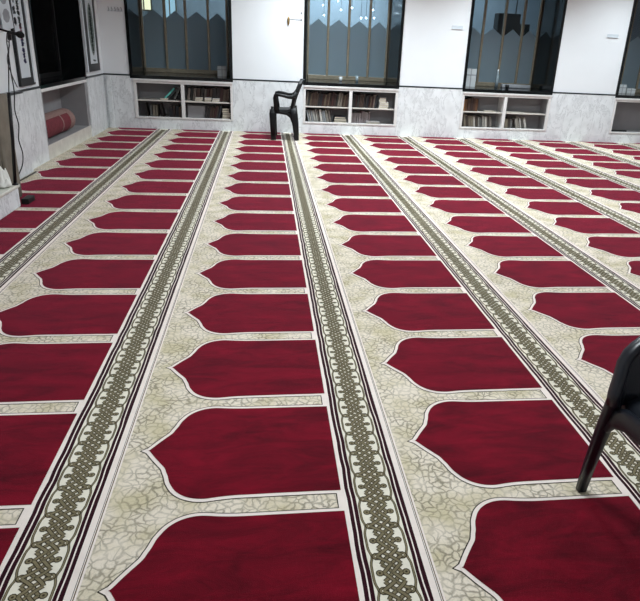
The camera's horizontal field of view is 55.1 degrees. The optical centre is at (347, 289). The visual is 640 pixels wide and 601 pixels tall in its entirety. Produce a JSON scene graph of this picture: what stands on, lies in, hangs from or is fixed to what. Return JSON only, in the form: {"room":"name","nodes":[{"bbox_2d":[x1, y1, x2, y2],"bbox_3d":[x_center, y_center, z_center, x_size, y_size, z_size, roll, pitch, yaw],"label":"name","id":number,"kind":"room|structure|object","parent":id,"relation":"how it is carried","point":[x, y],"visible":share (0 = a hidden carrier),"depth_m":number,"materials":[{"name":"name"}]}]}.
{"room":"mosque","nodes":[
{"label":"mosque","id":0,"kind":"room"},
{"bbox_2d":[0,0,107,178],"bbox_3d":[-3.095,-1.755,3.667,0.582,2.913,11.600,0,22,-8],"label":"wall","id":1,"kind":"structure","parent":0,"point":[28,99],"depth_m":6.30,"materials":[{"name":"paint"}]},
{"bbox_2d":[0,0,13,29],"bbox_3d":[-3.075,-2.564,5.471,0.006,0.476,0.305,0,22,-8],"label":"poster","id":2,"kind":"object","parent":1,"relation":"attached to","point":[5,12],"visible":1,"depth_m":5.51,"materials":[{"name":"grey paper"}]},
{"bbox_2d":[9,0,35,86],"bbox_3d":[-3.142,-2.565,5.848,0.029,1.177,0.402,0,22,-8],"label":"board","id":3,"kind":"object","parent":1,"relation":"attached to","point":[22,48],"visible":0.92,"depth_m":5.92,"materials":[{"name":"grey"}]},
{"bbox_2d":[28,0,85,88],"bbox_3d":[-3.454,-3.220,6.910,0.326,1.699,1.786,0,22,-8],"label":"window","id":4,"kind":"structure","parent":1,"relation":"in","point":[55,24],"depth_m":7.68,"materials":[{"name":"black glass"}]},
{"bbox_2d":[41,79,90,145],"bbox_3d":[-3.507,-2.161,7.332,0.336,0.586,1.786,0,22,-8],"label":"niche","id":5,"kind":"object","parent":1,"relation":"attached to","point":[73,96],"depth_m":7.99,"materials":[{"name":"white paint"}]},
{"bbox_2d":[45,108,74,137],"bbox_3d":[-3.488,-1.941,7.197,0.266,0.266,1.080,0,22,-8],"label":"carpet","id":6,"kind":"object","parent":5,"relation":"in","point":[58,121],"visible":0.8,"depth_m":7.19,"materials":[{"name":"carpet"}]},
{"bbox_2d":[79,0,99,71],"bbox_3d":[-3.420,-3.498,8.090,0.028,1.160,0.652,0,22,-8],"label":"board","id":7,"kind":"object","parent":1,"relation":"attached to","point":[86,7],"visible":1,"depth_m":8.09,"materials":[{"name":"grey"}]},
{"bbox_2d":[96,0,639,142],"bbox_3d":[1.497,-3.941,9.723,10.440,2.913,0.789,0,22,-8],"label":"wall","id":8,"kind":"structure","parent":0,"point":[267,51],"depth_m":9.46,"materials":[{"name":"paint"}]},
{"bbox_2d":[107,0,232,81],"bbox_3d":[-2.592,-4.047,9.117,1.732,1.718,0.737,0,22,-8],"label":"window","id":9,"kind":"structure","parent":8,"relation":"in","point":[173,47],"depth_m":9.51,"materials":[{"name":"black glass"}]},
{"bbox_2d":[217,66,226,75],"bbox_3d":[-1.960,-3.407,9.558,0.139,0.151,0.072,0,22,-8],"label":"carton","id":10,"kind":"object","parent":9,"relation":"on","point":[221,70],"visible":1,"depth_m":9.53,"materials":[{"name":"cardboard"}]},
{"bbox_2d":[133,78,232,120],"bbox_3d":[-2.481,-2.907,9.358,1.447,0.564,0.331,0,22,-8],"label":"bookcase","id":11,"kind":"object","parent":8,"relation":"in","point":[150,91],"visible":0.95,"depth_m":9.37,"materials":[{"name":"white paint"}]},
{"bbox_2d":[145,102,149,115],"bbox_3d":[-3.062,-2.758,9.371,0.044,0.192,0.162,0,22,-8],"label":"book","id":12,"kind":"object","parent":11,"relation":"in","point":[146,103],"visible":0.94,"depth_m":9.33,"materials":[{"name":"paper"}]},
{"bbox_2d":[150,104,152,115],"bbox_3d":[-3.002,-2.752,9.396,0.035,0.169,0.174,0,22,-8],"label":"book","id":13,"kind":"object","parent":11,"relation":"in","point":[151,109],"visible":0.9,"depth_m":9.33,"materials":[{"name":"paper"}]},
{"bbox_2d":[152,104,155,115],"bbox_3d":[-2.963,-2.758,9.412,0.042,0.170,0.174,0,22,-8],"label":"book","id":14,"kind":"object","parent":11,"relation":"in","point":[153,105],"visible":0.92,"depth_m":9.34,"materials":[{"name":"paper"}]},
{"bbox_2d":[155,104,159,115],"bbox_3d":[-2.924,-2.757,9.421,0.032,0.166,0.174,0,22,-8],"label":"book","id":15,"kind":"object","parent":11,"relation":"in","point":[157,107],"visible":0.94,"depth_m":9.37,"materials":[{"name":"paper"}]},
{"bbox_2d":[159,102,165,116],"bbox_3d":[-2.838,-2.757,9.389,0.065,0.198,0.162,0,22,-8],"label":"book","id":16,"kind":"object","parent":11,"relation":"in","point":[160,104],"visible":1,"depth_m":9.34,"materials":[{"name":"paper"}]},
{"bbox_2d":[169,107,172,116],"bbox_3d":[-2.711,-2.743,9.447,0.043,0.139,0.174,0,22,-8],"label":"book","id":17,"kind":"object","parent":11,"relation":"in","point":[171,108],"visible":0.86,"depth_m":9.37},
{"bbox_2d":[167,87,177,99],"bbox_3d":[-2.663,-2.977,9.311,0.164,0.180,0.162,0,22,-8],"label":"book","id":18,"kind":"object","parent":11,"relation":"on","point":[176,88],"visible":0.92,"depth_m":9.24,"materials":[{"name":"paper"}]},
{"bbox_2d":[172,105,175,116],"bbox_3d":[-2.667,-2.752,9.444,0.039,0.162,0.174,0,22,-8],"label":"book","id":19,"kind":"object","parent":11,"relation":"in","point":[173,106],"visible":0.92,"depth_m":9.38,"materials":[{"name":"paper"}]},
{"bbox_2d":[174,86,180,99],"bbox_3d":[-2.587,-2.988,9.316,0.117,0.205,0.162,0,22,-8],"label":"book","id":20,"kind":"object","parent":11,"relation":"on","point":[179,87],"visible":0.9,"depth_m":9.25,"materials":[{"name":"paper"}]},
{"bbox_2d":[175,105,179,116],"bbox_3d":[-2.624,-2.759,9.460,0.044,0.168,0.174,0,22,-8],"label":"book","id":21,"kind":"object","parent":11,"relation":"in","point":[176,106],"visible":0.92,"depth_m":9.38,"materials":[{"name":"paper"}]},
{"bbox_2d":[179,106,181,116],"bbox_3d":[-2.581,-2.749,9.467,0.037,0.148,0.174,0,22,-8],"label":"book","id":22,"kind":"object","parent":11,"relation":"in","point":[180,107],"visible":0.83,"depth_m":9.40,"materials":[{"name":"paper"}]},
{"bbox_2d":[187,88,190,100],"bbox_3d":[-2.422,-2.992,9.377,0.066,0.182,0.174,0,22,-8],"label":"book","id":23,"kind":"object","parent":11,"relation":"on","point":[189,89],"visible":0.86,"depth_m":9.30,"materials":[{"name":"paper"}]},
{"bbox_2d":[190,86,193,100],"bbox_3d":[-2.381,-3.005,9.393,0.059,0.198,0.174,0,22,-8],"label":"book","id":24,"kind":"object","parent":11,"relation":"on","point":[192,87],"visible":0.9,"depth_m":9.31,"materials":[{"name":"paper"}]},
{"bbox_2d":[193,87,196,100],"bbox_3d":[-2.340,-3.002,9.399,0.071,0.192,0.174,0,22,-8],"label":"book","id":25,"kind":"object","parent":11,"relation":"on","point":[195,88],"visible":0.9,"depth_m":9.32,"materials":[{"name":"paper"}]},
{"bbox_2d":[188,105,205,117],"bbox_3d":[-2.330,-2.746,9.451,0.267,0.175,0.049,0,22,-8],"label":"board","id":26,"kind":"object","parent":11,"relation":"in","point":[193,110],"visible":1,"depth_m":9.44,"materials":[{"name":"grey"}]},
{"bbox_2d":[196,88,200,96],"bbox_3d":[-2.285,-2.995,9.399,0.080,0.185,0.174,0,22,-8],"label":"book","id":27,"kind":"object","parent":11,"relation":"on","point":[198,93],"visible":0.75,"depth_m":9.31,"materials":[{"name":"paper"}]},
{"bbox_2d":[200,86,204,100],"bbox_3d":[-2.228,-3.004,9.405,0.074,0.203,0.174,0,22,-8],"label":"book","id":28,"kind":"object","parent":11,"relation":"on","point":[202,87],"visible":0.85,"depth_m":9.32,"materials":[{"name":"paper"}]},
{"bbox_2d":[203,88,206,100],"bbox_3d":[-2.184,-2.996,9.419,0.064,0.181,0.174,0,22,-8],"label":"book","id":29,"kind":"object","parent":11,"relation":"on","point":[205,89],"visible":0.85,"depth_m":9.34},
{"bbox_2d":[205,106,208,117],"bbox_3d":[-2.175,-2.747,9.485,0.072,0.169,0.174,0,22,-8],"label":"book","id":30,"kind":"object","parent":11,"relation":"in","point":[207,108],"visible":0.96,"depth_m":9.41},
{"bbox_2d":[209,88,212,100],"bbox_3d":[-2.102,-3.001,9.430,0.068,0.189,0.174,0,22,-8],"label":"book","id":31,"kind":"object","parent":11,"relation":"on","point":[211,89],"visible":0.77,"depth_m":9.35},
{"bbox_2d":[209,106,213,117],"bbox_3d":[-2.107,-2.751,9.491,0.073,0.179,0.174,0,22,-8],"label":"book","id":32,"kind":"object","parent":11,"relation":"in","point":[212,107],"visible":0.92,"depth_m":9.41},
{"bbox_2d":[212,86,216,99],"bbox_3d":[-2.050,-3.013,9.433,0.084,0.215,0.174,0,22,-8],"label":"book","id":33,"kind":"object","parent":11,"relation":"on","point":[214,87],"visible":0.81,"depth_m":9.35,"materials":[{"name":"paper"}]},
{"bbox_2d":[213,105,217,117],"bbox_3d":[-2.042,-2.760,9.504,0.080,0.191,0.174,0,22,-8],"label":"book","id":34,"kind":"object","parent":11,"relation":"in","point":[216,107],"visible":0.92,"depth_m":9.43,"materials":[{"name":"paper"}]},
{"bbox_2d":[216,86,220,98],"bbox_3d":[-1.989,-3.010,9.427,0.086,0.219,0.174,0,22,-8],"label":"book","id":35,"kind":"object","parent":11,"relation":"on","point":[218,87],"visible":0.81,"depth_m":9.34,"materials":[{"name":"paper"}]},
{"bbox_2d":[218,105,222,118],"bbox_3d":[-1.976,-2.760,9.499,0.079,0.201,0.174,0,22,-8],"label":"book","id":36,"kind":"object","parent":11,"relation":"in","point":[221,106],"visible":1,"depth_m":9.43,"materials":[{"name":"paper"}]},
{"bbox_2d":[219,87,223,101],"bbox_3d":[-1.940,-3.005,9.436,0.070,0.208,0.174,0,22,-8],"label":"book","id":37,"kind":"object","parent":11,"relation":"on","point":[222,88],"visible":0.98,"depth_m":9.36,"materials":[{"name":"paper"}]},
{"bbox_2d":[223,88,226,101],"bbox_3d":[-1.896,-3.000,9.459,0.069,0.185,0.174,0,22,-8],"label":"book","id":38,"kind":"object","parent":11,"relation":"on","point":[225,90],"visible":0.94,"depth_m":9.38,"materials":[{"name":"paper"}]},
{"bbox_2d":[226,88,229,101],"bbox_3d":[-1.847,-2.999,9.454,0.069,0.193,0.174,0,22,-8],"label":"book","id":39,"kind":"object","parent":11,"relation":"on","point":[228,90],"visible":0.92,"depth_m":9.38,"materials":[{"name":"paper"}]},
{"bbox_2d":[287,12,301,24],"bbox_3d":[-0.779,-3.979,9.000,0.219,0.186,0.029,0,22,-8],"label":"wall hook","id":40,"kind":"object","parent":8,"relation":"attached to","point":[288,18],"visible":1,"depth_m":8.99,"materials":[{"name":"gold metal"}]},
{"bbox_2d":[303,85,398,125],"bbox_3d":[0.027,-2.916,9.694,1.485,0.564,0.331,0,22,-8],"label":"bookcase","id":41,"kind":"object","parent":8,"relation":"in","point":[386,117],"visible":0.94,"depth_m":9.71,"materials":[{"name":"white paint"}]},
{"bbox_2d":[306,91,308,105],"bbox_3d":[-0.639,-2.995,9.593,0.051,0.211,0.174,0,22,-8],"label":"book","id":42,"kind":"object","parent":41,"relation":"on","point":[307,92],"visible":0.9,"depth_m":9.52,"materials":[{"name":"paper"}]},
{"bbox_2d":[305,109,309,121],"bbox_3d":[-0.634,-2.757,9.688,0.072,0.180,0.174,0,22,-8],"label":"book","id":43,"kind":"object","parent":41,"relation":"in","point":[306,110],"visible":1,"depth_m":9.62,"materials":[{"name":"paper"}]},
{"bbox_2d":[312,109,315,121],"bbox_3d":[-0.538,-2.753,9.697,0.074,0.176,0.174,0,22,-8],"label":"book","id":44,"kind":"object","parent":41,"relation":"in","point":[313,111],"visible":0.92,"depth_m":9.62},
{"bbox_2d":[313,92,316,105],"bbox_3d":[-0.522,-2.993,9.605,0.060,0.209,0.174,0,22,-8],"label":"book","id":45,"kind":"object","parent":41,"relation":"on","point":[315,93],"visible":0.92,"depth_m":9.52,"materials":[{"name":"paper"}]},
{"bbox_2d":[317,91,320,105],"bbox_3d":[-0.451,-2.993,9.610,0.057,0.213,0.174,0,22,-8],"label":"book","id":46,"kind":"object","parent":41,"relation":"on","point":[319,97],"visible":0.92,"depth_m":9.53,"materials":[{"name":"paper"}]},
{"bbox_2d":[318,109,322,121],"bbox_3d":[-0.435,-2.760,9.702,0.077,0.194,0.174,0,22,-8],"label":"book","id":47,"kind":"object","parent":41,"relation":"in","point":[319,110],"visible":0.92,"depth_m":9.63,"materials":[{"name":"paper"}]},
{"bbox_2d":[324,109,328,121],"bbox_3d":[-0.340,-2.764,9.720,0.080,0.197,0.174,0,22,-8],"label":"book","id":48,"kind":"object","parent":41,"relation":"in","point":[325,110],"visible":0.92,"depth_m":9.64,"materials":[{"name":"paper"}]},
{"bbox_2d":[327,92,330,105],"bbox_3d":[-0.303,-2.993,9.641,0.061,0.202,0.174,0,22,-8],"label":"book","id":49,"kind":"object","parent":41,"relation":"on","point":[329,96],"visible":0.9,"depth_m":9.56,"materials":[{"name":"paper"}]},
{"bbox_2d":[327,110,331,121],"bbox_3d":[-0.295,-2.756,9.727,0.073,0.181,0.174,0,22,-8],"label":"book","id":50,"kind":"object","parent":41,"relation":"in","point":[328,111],"visible":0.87,"depth_m":9.65,"materials":[{"name":"paper"}]},
{"bbox_2d":[331,92,334,106],"bbox_3d":[-0.242,-2.994,9.640,0.059,0.212,0.174,0,22,-8],"label":"book","id":51,"kind":"object","parent":41,"relation":"on","point":[333,93],"visible":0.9,"depth_m":9.57,"materials":[{"name":"paper"}]},
{"bbox_2d":[333,94,336,106],"bbox_3d":[-0.208,-2.987,9.655,0.058,0.192,0.174,0,22,-8],"label":"book","id":52,"kind":"object","parent":41,"relation":"on","point":[335,97],"visible":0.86,"depth_m":9.57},
{"bbox_2d":[337,92,340,106],"bbox_3d":[-0.144,-2.998,9.659,0.061,0.214,0.174,0,22,-8],"label":"book","id":53,"kind":"object","parent":41,"relation":"on","point":[339,93],"visible":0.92,"depth_m":9.59,"materials":[{"name":"paper"}]},
{"bbox_2d":[339,93,342,106],"bbox_3d":[-0.108,-2.993,9.664,0.057,0.203,0.174,0,22,-8],"label":"book","id":54,"kind":"object","parent":41,"relation":"on","point":[341,99],"visible":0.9,"depth_m":9.59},
{"bbox_2d":[345,93,348,106],"bbox_3d":[-0.021,-2.991,9.669,0.062,0.206,0.174,0,22,-8],"label":"book","id":55,"kind":"object","parent":41,"relation":"on","point":[346,94],"visible":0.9,"depth_m":9.60,"materials":[{"name":"paper"}]},
{"bbox_2d":[352,94,355,106],"bbox_3d":[0.085,-2.989,9.685,0.048,0.200,0.174,0,22,-8],"label":"book","id":56,"kind":"object","parent":41,"relation":"on","point":[353,95],"visible":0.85,"depth_m":9.61,"materials":[{"name":"paper"}]},
{"bbox_2d":[354,112,356,122],"bbox_3d":[0.109,-2.761,9.825,0.044,0.155,0.174,0,22,-8],"label":"book","id":57,"kind":"object","parent":41,"relation":"in","point":[355,113],"visible":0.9,"depth_m":9.75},
{"bbox_2d":[360,110,363,122],"bbox_3d":[0.226,-2.776,9.835,0.041,0.186,0.174,0,22,-8],"label":"book","id":58,"kind":"object","parent":41,"relation":"in","point":[361,111],"visible":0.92,"depth_m":9.76,"materials":[{"name":"paper"}]},
{"bbox_2d":[377,105,387,108],"bbox_3d":[0.556,-2.901,9.746,0.151,0.035,0.151,0,22,-8],"label":"book","id":59,"kind":"object","parent":41,"relation":"on","point":[379,107],"visible":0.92,"depth_m":9.68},
{"bbox_3d":[-0.129,-2.676,9.751,0.209,0.029,0.162,0,22,-8],"label":"book","id":60,"kind":"object","parent":41,"relation":"in","visible":0},
{"bbox_3d":[-0.127,-2.706,9.739,0.197,0.035,0.162,0,22,-8],"label":"book","id":61,"kind":"object","parent":60,"relation":"on","visible":0},
{"bbox_2d":[333,115,344,118],"bbox_3d":[-0.132,-2.736,9.726,0.174,0.029,0.162,0,22,-8],"label":"book","id":62,"kind":"object","parent":61,"relation":"on","point":[334,116],"visible":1,"depth_m":9.66,"materials":[{"name":"paper"}]},
{"bbox_2d":[303,0,405,88],"bbox_3d":[0.052,-4.058,9.475,1.497,1.718,0.727,0,22,-8],"label":"window","id":63,"kind":"structure","parent":8,"relation":"in","point":[332,52],"depth_m":9.84,"materials":[{"name":"black glass"}]},
{"bbox_2d":[452,25,462,29],"bbox_3d":[1.672,-3.993,9.332,0.174,0.052,0.017,0,22,-8],"label":"wall plate","id":64,"kind":"object","parent":8,"relation":"attached to","point":[453,26],"visible":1,"depth_m":9.33,"materials":[{"name":"plastic"}]},
{"bbox_2d":[459,92,551,130],"bbox_3d":[2.528,-2.924,10.029,1.485,0.564,0.331,0,22,-8],"label":"bookcase","id":65,"kind":"object","parent":8,"relation":"in","point":[535,108],"visible":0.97,"depth_m":10.10,"materials":[{"name":"white paint"}]},
{"bbox_2d":[463,114,465,126],"bbox_3d":[1.886,-2.771,10.020,0.061,0.194,0.174,0,22,-8],"label":"book","id":66,"kind":"object","parent":65,"relation":"in","point":[464,115],"visible":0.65,"depth_m":9.95,"materials":[{"name":"paper"}]},
{"bbox_2d":[465,98,470,110],"bbox_3d":[1.941,-2.998,9.926,0.044,0.191,0.174,0,22,-8],"label":"book","id":67,"kind":"object","parent":65,"relation":"on","point":[469,99],"visible":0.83,"depth_m":9.85,"materials":[{"name":"paper"}]},
{"bbox_2d":[468,115,472,126],"bbox_3d":[2.008,-2.763,10.043,0.066,0.173,0.174,0,22,-8],"label":"book","id":68,"kind":"object","parent":65,"relation":"in","point":[471,117],"visible":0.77,"depth_m":9.96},
{"bbox_2d":[468,97,473,110],"bbox_3d":[1.986,-3.008,9.930,0.041,0.212,0.174,0,22,-8],"label":"book","id":69,"kind":"object","parent":65,"relation":"on","point":[471,98],"visible":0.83,"depth_m":9.85,"materials":[{"name":"paper"}]},
{"bbox_2d":[474,115,477,126],"bbox_3d":[2.086,-2.760,10.048,0.061,0.172,0.174,0,22,-8],"label":"book","id":70,"kind":"object","parent":65,"relation":"in","point":[476,117],"visible":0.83,"depth_m":9.97,"materials":[{"name":"paper"}]},
{"bbox_2d":[474,98,478,110],"bbox_3d":[2.065,-3.002,9.952,0.045,0.191,0.174,0,22,-8],"label":"book","id":71,"kind":"object","parent":65,"relation":"on","point":[476,102],"visible":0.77,"depth_m":9.87,"materials":[{"name":"paper"}]},
{"bbox_2d":[479,117,481,126],"bbox_3d":[2.153,-2.757,10.065,0.061,0.159,0.174,0,22,-8],"label":"book","id":72,"kind":"object","parent":65,"relation":"in","point":[480,118],"visible":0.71,"depth_m":9.98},
{"bbox_2d":[478,115,483,126],"bbox_3d":[2.195,-2.765,10.059,0.065,0.183,0.174,0,22,-8],"label":"book","id":73,"kind":"object","parent":65,"relation":"in","point":[482,116],"visible":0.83,"depth_m":9.99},
{"bbox_2d":[484,116,486,126],"bbox_3d":[2.237,-2.760,10.066,0.060,0.172,0.174,0,22,-8],"label":"book","id":74,"kind":"object","parent":65,"relation":"in","point":[485,117],"visible":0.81,"depth_m":9.99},
{"bbox_2d":[489,116,491,127],"bbox_3d":[2.318,-2.766,10.084,0.065,0.176,0.174,0,22,-8],"label":"book","id":75,"kind":"object","parent":65,"relation":"in","point":[490,117],"visible":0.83,"depth_m":10.01,"materials":[{"name":"paper"}]},
{"bbox_2d":[504,118,507,127],"bbox_3d":[2.587,-2.754,10.124,0.063,0.150,0.174,0,22,-8],"label":"book","id":76,"kind":"object","parent":65,"relation":"in","point":[506,119],"visible":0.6,"depth_m":10.05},
{"bbox_2d":[511,117,517,127],"bbox_3d":[2.755,-2.756,10.135,0.077,0.162,0.174,0,22,-8],"label":"book","id":77,"kind":"object","parent":65,"relation":"in","point":[514,124],"visible":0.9,"depth_m":10.08,"materials":[{"name":"paper"}]},
{"bbox_2d":[506,111,523,112],"bbox_3d":[2.717,-2.905,10.034,0.290,0.012,0.145,0,22,-8],"label":"book","id":78,"kind":"object","parent":65,"relation":"on","point":[506,111],"visible":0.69,"depth_m":9.98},
{"bbox_2d":[520,117,526,128],"bbox_3d":[2.902,-2.766,10.157,0.089,0.176,0.174,0,22,-8],"label":"book","id":79,"kind":"object","parent":65,"relation":"in","point":[523,118],"visible":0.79,"depth_m":10.08,"materials":[{"name":"paper"}]},
{"bbox_2d":[462,0,567,94],"bbox_3d":[2.554,-4.067,9.810,1.503,1.718,0.727,0,22,-8],"label":"window","id":80,"kind":"structure","parent":8,"relation":"in","point":[528,59],"depth_m":10.13,"materials":[{"name":"black glass"}]},
{"bbox_2d":[466,68,476,86],"bbox_3d":[2.017,-3.491,10.094,0.174,0.278,0.072,0,22,-8],"label":"carton","id":81,"kind":"object","parent":80,"relation":"on","point":[471,73],"visible":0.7,"depth_m":10.06,"materials":[{"name":"cardboard"}]},
{"bbox_2d":[495,69,498,87],"bbox_3d":[2.470,-3.485,10.121,0.052,0.284,0.052,0,22,-8],"label":"water bottle","id":82,"kind":"object","parent":80,"relation":"on","point":[497,75],"visible":1,"depth_m":10.11,"materials":[{"name":"plastic"}]},
{"bbox_2d":[500,84,529,88],"bbox_3d":[2.814,-3.409,10.281,0.493,0.058,0.093,0,22,-8],"label":"packet","id":83,"kind":"object","parent":80,"relation":"on","point":[502,85],"visible":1,"depth_m":10.24,"materials":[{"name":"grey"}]},
{"bbox_2d":[607,34,618,37],"bbox_3d":[4.187,-4.002,9.669,0.191,0.052,0.017,0,22,-8],"label":"wall plate","id":84,"kind":"object","parent":8,"relation":"attached to","point":[608,35],"visible":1,"depth_m":9.67,"materials":[{"name":"plastic"}]},
{"bbox_2d":[609,98,639,133],"bbox_3d":[5.102,-2.933,10.373,1.499,0.564,0.331,0,22,-8],"label":"bookcase","id":85,"kind":"object","parent":8,"relation":"in","point":[626,111],"visible":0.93,"depth_m":10.46,"materials":[{"name":"white paint"}]},
{"bbox_2d":[611,129,626,131],"bbox_3d":[4.550,-2.678,10.339,0.302,0.032,0.070,0,22,-8],"label":"book","id":86,"kind":"object","parent":85,"relation":"in","point":[612,130],"visible":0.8,"depth_m":10.31,"materials":[{"name":"paper"}]},
{"bbox_2d":[615,0,639,98],"bbox_3d":[5.126,-4.076,10.155,1.508,1.718,0.727,0,22,-8],"label":"window","id":87,"kind":"structure","parent":8,"relation":"in","point":[629,75],"depth_m":10.49,"materials":[{"name":"black glass"}]},
{"bbox_2d":[619,84,626,92],"bbox_3d":[4.646,-3.401,10.386,0.128,0.139,0.060,0,22,-8],"label":"carton","id":88,"kind":"object","parent":87,"relation":"on","point":[622,89],"visible":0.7,"depth_m":10.36,"materials":[{"name":"cardboard"}]},
{"bbox_2d":[625,88,635,93],"bbox_3d":[4.806,-3.375,10.418,0.151,0.081,0.060,0,22,-8],"label":"carton","id":89,"kind":"object","parent":87,"relation":"on","point":[628,90],"visible":1,"depth_m":10.39,"materials":[{"name":"cardboard"}]},
{"bbox_3d":[1.541,-0.330,4.690,12.180,0.058,11.264,0,22,-8],"label":"floor","id":90,"kind":"structure","parent":0,"visible":0},
{"bbox_2d":[0,127,171,291],"bbox_3d":[-2.446,-0.338,4.114,0.929,0.013,11.296,0,22,-8],"label":"carpet runner","id":91,"kind":"object","parent":90,"relation":"on","point":[64,187],"visible":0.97,"depth_m":5.51,"materials":[{"name":"carpet"}]},
{"bbox_2d":[0,28,18,184],"bbox_3d":[-2.522,-1.355,4.606,0.167,1.141,0.049,-6,23,-20],"label":"microphone stand","id":92,"kind":"object","parent":91,"relation":"on","point":[4,30],"visible":0.96,"depth_m":4.63,"materials":[{"name":"black metal"}]},
{"bbox_2d":[6,33,23,174],"bbox_3d":[-2.810,-1.467,5.137,0.094,1.283,1.179,-9,24,-27],"label":"microphone cable","id":93,"kind":"object","parent":92,"relation":"hanging from","point":[6,33],"visible":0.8,"depth_m":5.60,"materials":[{"name":"rubber"}]},
{"bbox_2d":[9,31,24,37],"bbox_3d":[-2.387,-1.840,4.422,0.098,0.048,0.049,0,22,-8],"label":"microphone","id":94,"kind":"object","parent":92,"relation":"attached to","point":[19,34],"visible":1,"depth_m":4.41,"materials":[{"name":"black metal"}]},
{"bbox_2d":[0,185,20,219],"bbox_3d":[-2.599,-0.235,3.575,0.354,0.179,2.772,0,22,-8],"label":"plinth","id":95,"kind":"object","parent":91,"relation":"on","point":[9,196],"visible":1,"depth_m":4.67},
{"bbox_2d":[0,166,11,187],"bbox_3d":[-2.635,-0.863,4.676,0.114,0.164,0.112,19,27,35],"label":"crumpled cloth","id":96,"kind":"object","parent":95,"relation":"on","point":[5,181],"visible":1,"depth_m":4.66,"materials":[{"name":"fabric"}]},
{"bbox_2d":[0,93,21,197],"bbox_3d":[-2.856,-1.118,4.879,0.335,0.829,0.329,0,22,-8],"label":"lectern","id":97,"kind":"object","parent":91,"relation":"on","point":[5,139],"visible":0.52,"depth_m":4.83,"materials":[{"name":"brown wood"}]},
{"bbox_2d":[21,195,34,203],"bbox_3d":[-2.615,-0.735,5.010,0.058,0.044,0.151,0,22,-8],"label":"adapter","id":98,"kind":"object","parent":91,"relation":"on","point":[28,199],"visible":1,"depth_m":4.96,"materials":[{"name":"plastic"}]},
{"bbox_2d":[0,129,233,600],"bbox_3d":[-1.523,-0.341,4.237,0.929,0.013,11.296,0,22,-8],"label":"carpet runner","id":99,"kind":"object","parent":90,"relation":"on","point":[83,326],"visible":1,"depth_m":2.73,"materials":[{"name":"carpet"}]},
{"bbox_2d":[73,131,442,600],"bbox_3d":[-0.601,-0.344,4.361,0.929,0.013,11.296,0,22,-8],"label":"carpet runner","id":100,"kind":"object","parent":90,"relation":"on","point":[259,462],"visible":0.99,"depth_m":2.16,"materials":[{"name":"carpet"}]},
{"bbox_2d":[269,79,304,140],"bbox_3d":[-0.879,-2.619,8.888,0.499,0.831,0.538,1,22,-5],"label":"armchair","id":101,"kind":"object","parent":100,"relation":"on","point":[291,112],"visible":1,"depth_m":8.71,"materials":[{"name":"plastic"}]},
{"bbox_2d":[297,133,639,600],"bbox_3d":[0.322,-0.348,4.485,0.929,0.013,11.296,0,22,-8],"label":"carpet runner","id":102,"kind":"object","parent":90,"relation":"on","point":[491,430],"visible":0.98,"depth_m":2.40,"materials":[{"name":"carpet"}]},
{"bbox_2d":[576,336,639,491],"bbox_3d":[1.019,0.455,1.679,0.510,0.635,0.536,0,22,-8],"label":"plastic chair","id":103,"kind":"object","parent":102,"relation":"on","point":[620,411],"visible":1,"depth_m":1.76,"materials":[{"name":"plastic"}]},
{"bbox_2d":[354,135,639,402],"bbox_3d":[1.245,-0.351,4.608,0.929,0.013,11.296,0,22,-8],"label":"carpet runner","id":104,"kind":"object","parent":90,"relation":"on","point":[587,311],"visible":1,"depth_m":4.14,"materials":[{"name":"carpet"}]},
{"bbox_2d":[410,136,639,286],"bbox_3d":[2.167,-0.354,4.732,0.929,0.013,11.296,0,22,-8],"label":"carpet runner","id":105,"kind":"object","parent":90,"relation":"on","point":[608,235],"visible":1,"depth_m":5.82,"materials":[{"name":"carpet"}]},
{"bbox_2d":[467,138,639,221],"bbox_3d":[3.090,-0.357,4.856,0.929,0.013,11.296,0,22,-8],"label":"carpet runner","id":106,"kind":"object","parent":90,"relation":"on","point":[623,196],"visible":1,"depth_m":7.33,"materials":[{"name":"carpet"}]},
{"bbox_2d":[522,140,639,185],"bbox_3d":[4.013,-0.361,4.979,0.929,0.013,11.296,0,22,-8],"label":"carpet runner","id":107,"kind":"object","parent":90,"relation":"on","point":[628,170],"visible":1,"depth_m":8.61,"materials":[{"name":"carpet"}]},
{"bbox_2d":[574,141,639,162],"bbox_3d":[4.935,-0.364,5.103,0.929,0.013,11.296,0,22,-8],"label":"carpet runner","id":108,"kind":"object","parent":90,"relation":"on","point":[628,151],"visible":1,"depth_m":9.63,"materials":[{"name":"carpet"}]},
{"bbox_2d":[627,143,639,146],"bbox_3d":[5.858,-0.367,5.226,0.929,0.013,11.296,0,22,-8],"label":"carpet runner","id":109,"kind":"object","parent":90,"relation":"on","point":[634,144],"visible":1,"depth_m":10.25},
{"label":"outside","id":110,"kind":"structure","parent":0,"visible":0},
{"bbox_3d":[2.014,-2.926,12.005,15.080,0.058,2.465,0,22,-8],"label":"ground","id":111,"kind":"structure","parent":110,"visible":0},
{"bbox_2d":[142,0,152,12],"bbox_3d":[-3.577,-4.331,10.896,0.278,2.854,0.035,0,22,-8],"label":"pane","id":112,"kind":"object","parent":111,"relation":"on","point":[146,4],"visible":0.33,"depth_m":10.65,"materials":[{"name":"yellow glass"}]},
{"bbox_2d":[162,0,176,17],"bbox_3d":[-3.147,-4.311,10.962,0.244,2.807,0.035,0,22,-8],"label":"pane","id":113,"kind":"object","parent":111,"relation":"on","point":[171,5],"visible":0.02,"depth_m":10.70,"materials":[{"name":"blue glass"}]},
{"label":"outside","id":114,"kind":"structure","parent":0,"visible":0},
{"bbox_2d":[493,0,529,35],"bbox_3d":[3.104,-5.396,11.299,0.655,1.926,0.244,0,22,-8],"label":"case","id":115,"kind":"object","parent":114,"point":[513,20],"visible":0.42,"depth_m":11.36,"materials":[{"name":"black"}]},
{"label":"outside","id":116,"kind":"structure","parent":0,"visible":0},
{"bbox_2d":[143,0,639,73],"bbox_3d":[1.942,-5.183,12.484,15.080,3.770,0.116,0,22,-8],"label":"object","id":117,"kind":"structure","parent":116,"point":[318,9],"depth_m":12.09,"materials":[{"name":"blue paint"}]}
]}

